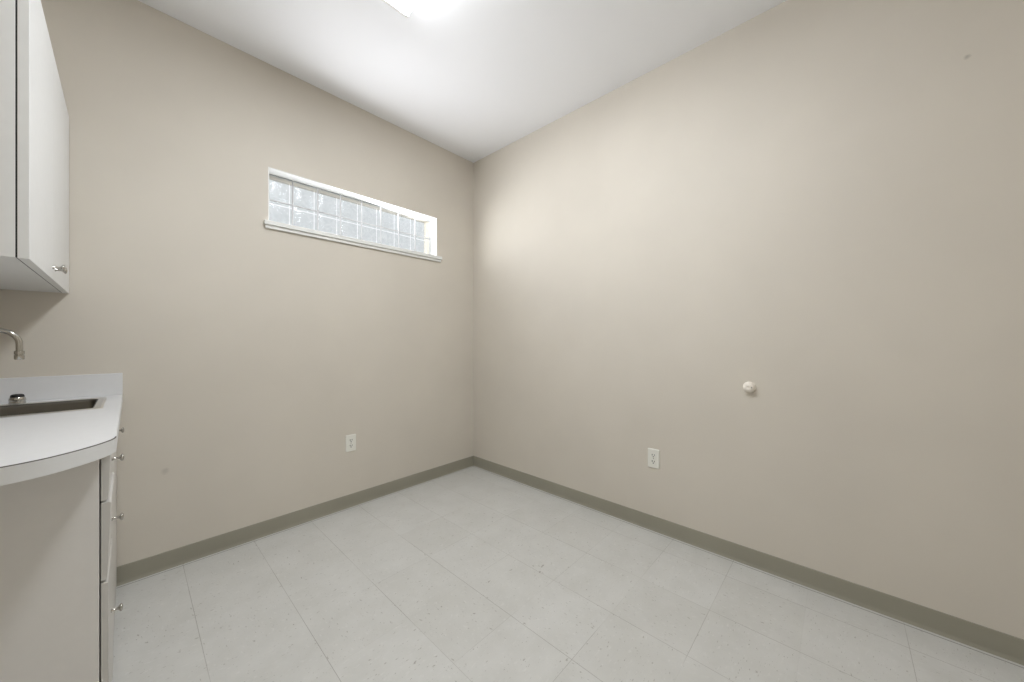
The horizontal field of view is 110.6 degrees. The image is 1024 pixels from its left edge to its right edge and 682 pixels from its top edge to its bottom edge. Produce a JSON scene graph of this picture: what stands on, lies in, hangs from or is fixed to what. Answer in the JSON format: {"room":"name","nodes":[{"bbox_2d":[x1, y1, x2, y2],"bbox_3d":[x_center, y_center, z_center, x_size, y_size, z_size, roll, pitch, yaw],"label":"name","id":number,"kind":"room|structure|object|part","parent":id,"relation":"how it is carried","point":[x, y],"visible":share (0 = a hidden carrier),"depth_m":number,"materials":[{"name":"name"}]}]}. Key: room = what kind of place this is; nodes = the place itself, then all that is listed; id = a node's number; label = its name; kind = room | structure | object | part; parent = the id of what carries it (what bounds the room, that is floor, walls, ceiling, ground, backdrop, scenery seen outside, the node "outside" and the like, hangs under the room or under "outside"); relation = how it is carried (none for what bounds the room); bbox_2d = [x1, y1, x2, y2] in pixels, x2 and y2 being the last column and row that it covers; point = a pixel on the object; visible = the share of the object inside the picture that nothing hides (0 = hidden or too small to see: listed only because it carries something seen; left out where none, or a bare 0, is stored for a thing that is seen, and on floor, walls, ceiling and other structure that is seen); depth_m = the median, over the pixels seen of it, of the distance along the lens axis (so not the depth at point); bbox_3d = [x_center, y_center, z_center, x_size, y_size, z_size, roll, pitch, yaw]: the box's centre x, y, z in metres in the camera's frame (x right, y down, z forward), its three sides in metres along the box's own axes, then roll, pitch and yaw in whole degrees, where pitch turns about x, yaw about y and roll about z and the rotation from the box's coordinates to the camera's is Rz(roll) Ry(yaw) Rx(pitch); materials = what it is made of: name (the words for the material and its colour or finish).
{"room":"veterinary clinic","nodes":[
{"label":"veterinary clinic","id":0,"kind":"room"},
{"bbox_2d":[0,0,472,566],"bbox_3d":[-1.375,-0.253,2.389,0.200,2.842,2.760,0,0,43],"label":"wall","id":1,"kind":"structure","parent":0,"point":[247,353],"depth_m":2.01,"materials":[{"name":"beige paint"}]},
{"bbox_2d":[0,0,68,293],"bbox_3d":[-1.734,-0.607,1.123,0.988,0.790,0.406,0,0,42],"label":"upper cabinet","id":2,"kind":"object","parent":1,"relation":"attached to","point":[34,117],"visible":1,"depth_m":0.96,"materials":[{"name":"white laminate"}]},
{"bbox_3d":[-1.431,-0.607,1.070,0.469,0.790,0.019,0,0,42],"label":"door","id":3,"kind":"part","parent":2,"relation":"part of","materials":[{"name":"white laminate"}]},
{"bbox_3d":[-1.796,-0.607,1.403,0.515,0.790,0.019,0,0,42],"label":"door","id":4,"kind":"part","parent":2,"relation":"part of","materials":[{"name":"white laminate"}]},
{"bbox_3d":[-1.567,-0.253,1.226,0.023,0.023,0.028,0,0,42],"label":"knob","id":5,"kind":"part","parent":2,"relation":"part of","materials":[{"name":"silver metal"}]},
{"bbox_2d":[0,373,122,402],"bbox_3d":[-2.049,0.203,1.500,0.018,0.101,0.538,0,0,43],"label":"backsplash","id":6,"kind":"structure","parent":1,"relation":"attached to","point":[87,385],"depth_m":1.56,"materials":[{"name":"white laminate"}]},
{"bbox_2d":[116,456,472,586],"bbox_3d":[-1.142,1.123,2.486,0.008,0.090,2.300,0,0,43],"label":"baseboard","id":7,"kind":"structure","parent":1,"relation":"attached to","point":[126,573],"depth_m":2.13,"materials":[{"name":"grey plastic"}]},
{"bbox_2d":[345,434,355,451],"bbox_3d":[-1.134,0.718,2.494,0.009,0.117,0.071,0,0,43],"label":"wall outlet","id":8,"kind":"object","parent":1,"relation":"attached to","point":[350,440],"visible":1,"depth_m":2.49,"materials":[{"name":"white plastic"}]},
{"bbox_2d":[264,167,441,261],"bbox_3d":[-1.105,-0.866,2.640,0.195,0.375,1.279,0,0,43],"label":"window","id":9,"kind":"structure","parent":1,"relation":"in","point":[269,224],"depth_m":2.53,"materials":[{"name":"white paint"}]},
{"bbox_3d":[-1.081,-0.701,2.617,0.129,0.046,1.279,0,0,43],"label":"sill","id":10,"kind":"part","parent":9,"relation":"part of","materials":[{"name":"white paint"}]},
{"bbox_2d":[138,0,786,162],"bbox_3d":[-0.059,-1.724,1.167,3.790,0.100,3.040,0,0,43],"label":"ceiling","id":11,"kind":"structure","parent":0,"point":[471,79],"depth_m":2.03,"materials":[{"name":"white paint"}]},
{"bbox_2d":[382,0,420,17],"bbox_3d":[-0.174,-1.635,1.236,1.216,0.078,0.306,0,0,43],"label":"ceiling light","id":12,"kind":"object","parent":11,"relation":"attached to","point":[404,7],"visible":1,"depth_m":1.69,"materials":[{"name":"white paint"}]},
{"bbox_2d":[112,466,1023,681],"bbox_3d":[-0.059,1.218,1.167,3.790,0.100,3.040,0,0,43],"label":"floor","id":13,"kind":"structure","parent":0,"point":[473,573],"depth_m":1.54,"materials":[{"name":"tile"}]},
{"bbox_2d":[0,454,123,681],"bbox_3d":[-1.454,0.730,0.957,0.339,0.876,0.550,0,0,43],"label":"base cabinet","id":14,"kind":"object","parent":13,"relation":"on","point":[56,572],"visible":0.91,"depth_m":0.95,"materials":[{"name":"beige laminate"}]},
{"bbox_3d":[-1.292,0.920,1.132,0.336,0.455,0.016,0,0,43],"label":"drawer","id":15,"kind":"part","parent":14,"relation":"part of","materials":[{"name":"beige laminate"}]},
{"bbox_3d":[-1.290,0.380,1.133,0.336,0.156,0.020,0,0,43],"label":"drawer","id":16,"kind":"part","parent":14,"relation":"part of","materials":[{"name":"beige laminate"}]},
{"bbox_3d":[-1.290,0.576,1.133,0.336,0.223,0.020,0,0,43],"label":"drawer","id":17,"kind":"part","parent":14,"relation":"part of","materials":[{"name":"beige laminate"}]},
{"bbox_3d":[-1.275,0.864,1.144,0.023,0.023,0.028,0,0,43],"label":"knob","id":18,"kind":"part","parent":14,"relation":"part of","materials":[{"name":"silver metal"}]},
{"bbox_3d":[-1.274,0.570,1.145,0.023,0.023,0.028,0,0,43],"label":"knob","id":19,"kind":"part","parent":14,"relation":"part of","materials":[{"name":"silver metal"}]},
{"bbox_3d":[-1.273,0.378,1.145,0.023,0.023,0.028,0,0,43],"label":"knob","id":20,"kind":"part","parent":14,"relation":"part of","materials":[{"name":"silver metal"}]},
{"bbox_2d":[111,427,123,636],"bbox_3d":[-1.814,0.730,1.288,0.634,0.876,0.546,0,0,43],"label":"base cabinet","id":21,"kind":"object","parent":13,"relation":"on","point":[114,467],"visible":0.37,"depth_m":1.46,"materials":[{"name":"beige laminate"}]},
{"bbox_2d":[0,373,122,485],"bbox_3d":[-1.575,0.223,1.060,1.311,0.139,0.538,0,0,43],"label":"countertop","id":22,"kind":"structure","parent":21,"relation":"on","point":[39,445],"depth_m":1.04,"materials":[{"name":"white laminate"}]},
{"bbox_2d":[0,328,24,359],"bbox_3d":[-1.867,0.099,1.256,0.190,0.303,0.167,0,0,43],"label":"faucet","id":23,"kind":"object","parent":22,"relation":"on","point":[19,353],"visible":1,"depth_m":1.30,"materials":[{"name":"grey metal"}]},
{"bbox_3d":[-1.863,0.076,1.260,0.017,0.256,0.148,0,0,43],"label":"spout","id":24,"kind":"part","parent":23,"relation":"part of","materials":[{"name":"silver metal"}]},
{"bbox_2d":[8,394,25,403],"bbox_3d":[-2.006,0.235,1.437,0.043,0.038,0.043,0,0,43],"label":"stopper","id":25,"kind":"object","parent":22,"relation":"on","point":[15,398],"visible":0.97,"depth_m":1.43,"materials":[{"name":"grey metal"}]},
{"bbox_2d":[0,397,106,417],"bbox_3d":[-1.804,0.325,1.320,0.371,0.151,0.379,0,0,43],"label":"sink","id":26,"kind":"object","parent":22,"relation":"in","point":[23,409],"visible":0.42,"depth_m":1.44,"materials":[{"name":"silver metal"}]},
{"bbox_3d":[-1.535,0.806,1.356,0.314,0.684,0.013,0,0,43],"label":"door","id":27,"kind":"part","parent":21,"relation":"part of","materials":[{"name":"beige laminate"}]},
{"bbox_3d":[-1.767,0.806,1.571,0.314,0.684,0.013,0,0,43],"label":"door","id":28,"kind":"part","parent":21,"relation":"part of","materials":[{"name":"beige laminate"}]},
{"bbox_2d":[473,0,1023,638],"bbox_3d":[0.927,-0.253,2.230,3.790,2.842,0.140,0,0,43],"label":"wall","id":29,"kind":"structure","parent":0,"point":[818,205],"depth_m":1.71,"materials":[{"name":"beige paint"}]},
{"bbox_2d":[648,448,659,468],"bbox_3d":[0.871,0.723,2.180,0.071,0.117,0.009,0,0,43],"label":"wall outlet","id":30,"kind":"object","parent":29,"relation":"attached to","point":[653,454],"visible":1,"depth_m":2.18,"materials":[{"name":"white plastic"}]},
{"bbox_2d":[473,456,1023,665],"bbox_3d":[0.899,1.123,2.155,3.450,0.090,0.008,0,0,43],"label":"baseboard","id":31,"kind":"structure","parent":29,"relation":"attached to","point":[1000,644],"depth_m":1.69,"materials":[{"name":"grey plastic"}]},
{"bbox_2d":[743,382,755,392],"bbox_3d":[1.227,0.240,1.835,0.057,0.057,0.030,0,0,43],"label":"bumper cover","id":32,"kind":"object","parent":29,"relation":"attached to","point":[749,387],"visible":1,"depth_m":1.82,"materials":[{"name":"white plastic"}]}
]}

